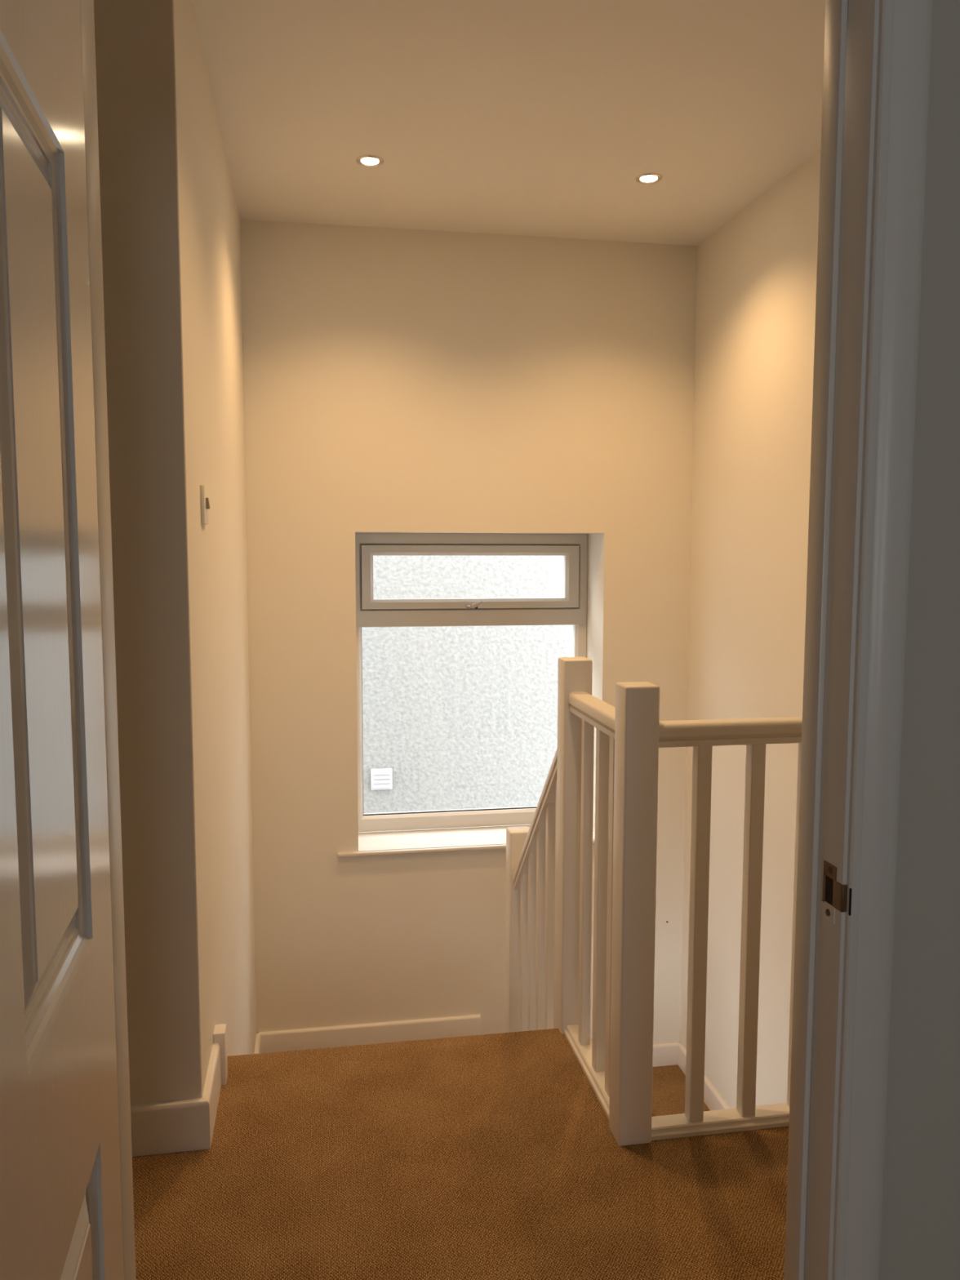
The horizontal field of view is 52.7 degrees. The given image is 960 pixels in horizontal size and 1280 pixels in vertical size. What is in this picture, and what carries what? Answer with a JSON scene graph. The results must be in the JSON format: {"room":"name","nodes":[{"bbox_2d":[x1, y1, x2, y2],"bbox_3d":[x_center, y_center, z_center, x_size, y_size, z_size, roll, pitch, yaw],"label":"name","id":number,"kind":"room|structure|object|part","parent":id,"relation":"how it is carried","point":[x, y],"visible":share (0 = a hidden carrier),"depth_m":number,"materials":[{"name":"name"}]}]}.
{"room":"stair landing","nodes":[
{"label":"stair landing","id":0,"kind":"room"},
{"bbox_2d":[93,0,256,1103],"bbox_3d":[-1.476,0.986,3.141,1.327,5.454,1.987,-1,5,-10],"label":"wall","id":1,"kind":"structure","parent":0,"point":[171,240],"depth_m":2.21,"materials":[{"name":"paint"}]},
{"bbox_2d":[130,1023,227,1156],"bbox_3d":[-1.317,1.128,2.319,1.357,0.162,0.330,-1,5,-10],"label":"baseboard","id":2,"kind":"structure","parent":1,"relation":"attached to","point":[158,1127],"depth_m":2.26,"materials":[{"name":"white wood"}]},
{"bbox_2d":[200,484,209,524],"bbox_3d":[-0.697,-0.343,2.466,0.018,0.096,0.086,-1,5,-10],"label":"light switch","id":3,"kind":"object","parent":1,"relation":"attached to","point":[205,504],"visible":1,"depth_m":2.43,"materials":[{"name":"white plastic"}]},
{"bbox_2d":[132,1028,789,1279],"bbox_3d":[0.428,1.568,0.151,4.350,0.350,5.466,-1,5,-10],"label":"floor","id":4,"kind":"structure","parent":0,"point":[493,1156],"depth_m":2.15,"materials":[{"name":"brown carpet"}]},
{"bbox_2d":[505,657,802,1146],"bbox_3d":[0.713,1.157,3.050,1.018,2.250,1.368,-1,5,-10],"label":"balustrade","id":5,"kind":"object","parent":4,"relation":"on","point":[549,863],"visible":0.63,"depth_m":2.35,"materials":[{"name":"white wood"}]},
{"bbox_3d":[0.142,1.460,3.634,0.082,1.536,0.082,-1,5,-10],"label":"newel post","id":6,"kind":"part","parent":5,"relation":"part of","materials":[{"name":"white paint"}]},
{"bbox_3d":[0.207,0.592,3.185,0.060,0.710,0.672,-1,5,-10],"label":"handrail","id":7,"kind":"part","parent":5,"relation":"part of","materials":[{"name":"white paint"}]},
{"bbox_3d":[0.270,0.871,2.841,0.082,1.644,0.082,-1,5,-10],"label":"newel post","id":8,"kind":"part","parent":5,"relation":"part of","materials":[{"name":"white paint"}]},
{"bbox_3d":[0.316,1.154,2.600,0.066,0.025,0.465,-1,5,-10],"label":"rail","id":9,"kind":"part","parent":5,"relation":"part of","materials":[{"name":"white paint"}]},
{"bbox_3d":[0.317,0.194,2.511,0.060,0.056,0.465,-1,5,-10],"label":"handrail","id":10,"kind":"part","parent":5,"relation":"part of","materials":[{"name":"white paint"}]},
{"bbox_3d":[0.362,0.795,2.300,0.082,1.394,0.082,-1,5,-10],"label":"newel post","id":11,"kind":"part","parent":5,"relation":"part of","materials":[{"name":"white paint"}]},
{"bbox_3d":[0.862,1.171,2.420,0.939,0.025,0.066,-1,5,-10],"label":"rail","id":12,"kind":"part","parent":5,"relation":"part of","materials":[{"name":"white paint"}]},
{"bbox_3d":[0.863,0.212,2.332,0.939,0.056,0.060,-1,5,-10],"label":"handrail","id":13,"kind":"part","parent":5,"relation":"part of","materials":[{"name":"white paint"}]},
{"bbox_2d":[240,219,697,1044],"bbox_3d":[-0.853,1.093,4.466,4.200,6.200,0.383,-1,5,-10],"label":"wall","id":14,"kind":"structure","parent":0,"point":[396,380],"depth_m":4.26,"materials":[{"name":"paint"}]},
{"bbox_2d":[253,1014,480,1053],"bbox_3d":[-0.425,1.823,3.992,1.008,0.098,0.827,-1,5,-10],"label":"baseboard","id":15,"kind":"structure","parent":14,"relation":"attached to","point":[268,1042],"depth_m":4.38,"materials":[{"name":"white wood"}]},
{"bbox_2d":[337,533,595,857],"bbox_3d":[-0.037,0.247,4.558,1.281,1.490,0.488,-1,5,-10],"label":"window","id":16,"kind":"structure","parent":14,"relation":"in","point":[571,609],"depth_m":4.56,"materials":[{"name":"white"}]},
{"bbox_3d":[-0.023,0.928,4.531,1.281,0.018,0.308,-1,5,-10],"label":"sill","id":17,"kind":"part","parent":16,"relation":"part of","materials":[{"name":"white paint"}]},
{"bbox_3d":[-0.040,-0.297,4.568,1.032,0.295,0.057,-1,5,-10],"label":"sash","id":18,"kind":"part","parent":16,"relation":"part of","materials":[{"name":"white"}]},
{"bbox_3d":[-0.026,-0.165,4.534,0.072,0.033,0.040,-1,5,-10],"label":"handle","id":19,"kind":"part","parent":16,"relation":"part of","materials":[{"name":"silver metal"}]},
{"bbox_2d":[192,0,825,245],"bbox_3d":[0.299,-1.494,0.646,4.350,0.150,7.037,-1,5,-10],"label":"ceiling","id":20,"kind":"structure","parent":0,"point":[519,117],"depth_m":2.98,"materials":[{"name":"white paint"}]},
{"bbox_2d":[355,155,383,167],"bbox_3d":[-0.384,-1.672,3.383,0.097,0.010,0.097,-1,5,-10],"label":"recessed light","id":21,"kind":"object","parent":20,"relation":"in","point":[367,161],"visible":1,"depth_m":3.38,"materials":[{"name":"white metal"}]},
{"bbox_2d":[635,173,662,184],"bbox_3d":[0.616,-1.685,3.538,0.097,0.010,0.097,-1,5,-10],"label":"recessed light","id":22,"kind":"object","parent":20,"relation":"in","point":[646,178],"visible":1,"depth_m":3.53,"materials":[{"name":"white metal"}]},
{"bbox_2d":[680,148,821,1108],"bbox_3d":[1.373,1.298,3.078,0.288,6.054,3.137,-1,5,-10],"label":"wall","id":23,"kind":"structure","parent":0,"point":[755,314],"depth_m":3.82,"materials":[{"name":"paint"}]},
{"bbox_2d":[0,0,124,1279],"bbox_3d":[-0.290,0.319,0.587,0.146,2.040,0.793,-1,5,-10],"label":"door","id":24,"kind":"structure","parent":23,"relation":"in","point":[60,1197],"depth_m":0.73,"materials":[{"name":"white paint"}]},
{"bbox_3d":[-0.337,-0.058,0.719,0.032,0.677,0.238,-1,5,-12],"label":"panel","id":25,"kind":"part","parent":24,"relation":"part of","materials":[{"name":"white paint"}]},
{"bbox_3d":[-0.339,0.795,0.798,0.032,0.652,0.238,-1,5,-12],"label":"panel","id":26,"kind":"part","parent":24,"relation":"part of","materials":[{"name":"white paint"}]},
{"bbox_2d":[80,0,933,1279],"bbox_3d":[0.001,0.234,1.094,0.973,2.133,0.123,-1,5,-10],"label":"door frame","id":27,"kind":"structure","parent":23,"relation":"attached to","point":[877,53],"depth_m":1.10,"materials":[{"name":"white paint"}]},
{"bbox_3d":[0.419,0.291,1.143,0.007,0.050,0.042,-1,5,-10],"label":"strike plate","id":28,"kind":"part","parent":27,"relation":"part of","materials":[{"name":"gold metal"}]},
{"bbox_3d":[0.001,0.234,1.094,0.973,2.133,0.123,-1,5,-10],"label":"architrave","id":29,"kind":"part","parent":27,"relation":"part of","materials":[{"name":"white paint"}]},
{"bbox_2d":[653,1041,729,1111],"bbox_3d":[0.680,2.843,3.534,0.967,1.603,2.287,-1,5,-10],"label":"baseboard","id":30,"kind":"structure","parent":23,"relation":"attached to","point":[672,1053],"depth_m":4.62,"materials":[{"name":"white wood"}]},
{"bbox_2d":[879,0,959,1279],"bbox_3d":[0.240,-0.029,1.111,4.350,3.054,0.095,-1,5,-10],"label":"wall","id":31,"kind":"structure","parent":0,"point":[920,1238],"depth_m":1.13,"materials":[{"name":"grey paint"}]},
{"bbox_3d":[-0.361,4.124,3.183,3.750,0.800,3.620,-1,5,-10],"label":"floor","id":32,"kind":"structure","parent":0,"visible":0},
{"bbox_2d":[226,1050,710,1116],"bbox_3d":[0.178,2.386,3.414,1.985,2.620,2.269,-1,5,-10],"label":"stairs","id":33,"kind":"structure","parent":32,"relation":"on","point":[668,1082],"depth_m":4.43,"materials":[{"name":"brown carpet"}]},
{"label":"outside","id":34,"kind":"structure","parent":0,"visible":0},
{"bbox_2d":[360,555,572,813],"bbox_3d":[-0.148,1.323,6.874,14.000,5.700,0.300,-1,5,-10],"label":"window glass","id":35,"kind":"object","parent":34,"point":[460,717],"depth_m":6.63,"materials":[{"name":"white glass"}]},
{"bbox_2d":[370,768,392,790],"bbox_3d":[-0.667,0.945,6.578,0.144,0.144,0.035,-1,5,-10],"label":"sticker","id":36,"kind":"object","parent":35,"relation":"in","point":[380,778],"visible":1,"depth_m":6.57,"materials":[{"name":"white paper"}]}
]}

